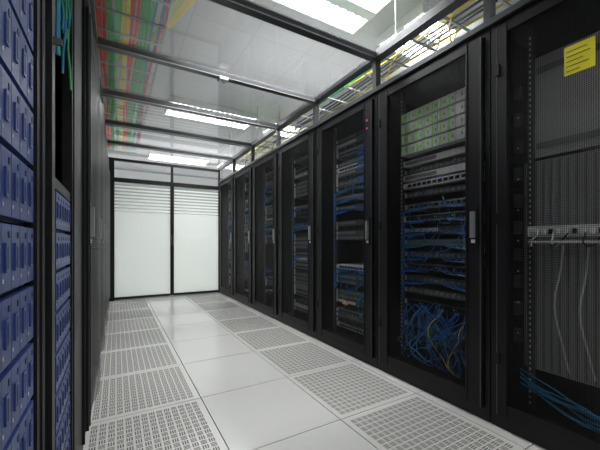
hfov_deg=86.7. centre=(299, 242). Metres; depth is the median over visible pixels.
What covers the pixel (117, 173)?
wall
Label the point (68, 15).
storage rack
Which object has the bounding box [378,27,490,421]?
rack
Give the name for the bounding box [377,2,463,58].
light
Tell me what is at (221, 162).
light
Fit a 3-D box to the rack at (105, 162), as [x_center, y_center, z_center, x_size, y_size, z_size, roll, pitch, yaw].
[-2.599,-0.101,3.177,1.155,2.198,0.880,0,0,-30]
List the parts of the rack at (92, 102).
cabinet frame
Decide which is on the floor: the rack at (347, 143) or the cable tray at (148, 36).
the rack at (347, 143)
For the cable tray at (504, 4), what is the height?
1.053 m
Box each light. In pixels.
[148,150,209,165]
[164,95,256,129]
[216,160,243,169]
[262,118,305,136]
[270,0,392,34]
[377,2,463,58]
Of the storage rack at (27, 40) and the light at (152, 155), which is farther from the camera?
the light at (152, 155)
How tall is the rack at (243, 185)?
2.198 m
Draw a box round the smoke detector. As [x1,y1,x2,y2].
[217,75,228,83]
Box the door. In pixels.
[107,157,219,301]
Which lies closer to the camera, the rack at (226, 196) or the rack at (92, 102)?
the rack at (92, 102)
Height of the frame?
0.328 m
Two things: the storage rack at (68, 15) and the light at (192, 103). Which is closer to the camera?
the storage rack at (68, 15)
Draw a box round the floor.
[83,293,545,449]
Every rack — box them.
[0,0,61,449]
[53,0,84,449]
[83,6,99,445]
[99,97,104,356]
[104,135,106,325]
[105,151,108,317]
[107,170,109,305]
[219,175,233,298]
[233,164,252,307]
[252,149,278,320]
[278,127,316,338]
[316,93,377,367]
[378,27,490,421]
[491,0,599,449]
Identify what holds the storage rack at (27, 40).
on the floor
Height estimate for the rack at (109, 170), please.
2.198 m
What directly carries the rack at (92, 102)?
on the floor
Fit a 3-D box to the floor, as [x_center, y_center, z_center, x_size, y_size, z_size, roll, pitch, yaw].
[-0.971,1.030,3.481,9.000,0.061,15.000,0,0,-30]
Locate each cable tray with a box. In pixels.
[94,0,195,153]
[229,0,519,166]
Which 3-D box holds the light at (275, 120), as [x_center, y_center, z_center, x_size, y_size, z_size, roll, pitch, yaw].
[0.021,-2.214,6.363,1.440,0.088,0.600,0,0,-30]
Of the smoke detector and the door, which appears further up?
the smoke detector
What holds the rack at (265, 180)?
on the floor
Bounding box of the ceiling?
[101,0,505,178]
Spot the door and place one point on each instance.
(153, 255)
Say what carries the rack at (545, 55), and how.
on the floor
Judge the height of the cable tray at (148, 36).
0.380 m
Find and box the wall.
[114,169,217,215]
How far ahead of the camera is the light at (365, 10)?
2.99 m
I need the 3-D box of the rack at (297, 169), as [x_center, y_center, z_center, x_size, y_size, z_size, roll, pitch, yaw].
[0.408,-0.101,3.948,1.145,2.198,0.880,0,0,-30]
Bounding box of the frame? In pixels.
[85,0,535,182]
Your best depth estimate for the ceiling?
4.07 m
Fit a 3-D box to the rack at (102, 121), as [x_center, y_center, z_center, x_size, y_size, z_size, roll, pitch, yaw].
[-2.156,-0.101,2.410,1.155,2.198,0.880,0,0,-30]
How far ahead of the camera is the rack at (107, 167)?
4.14 m

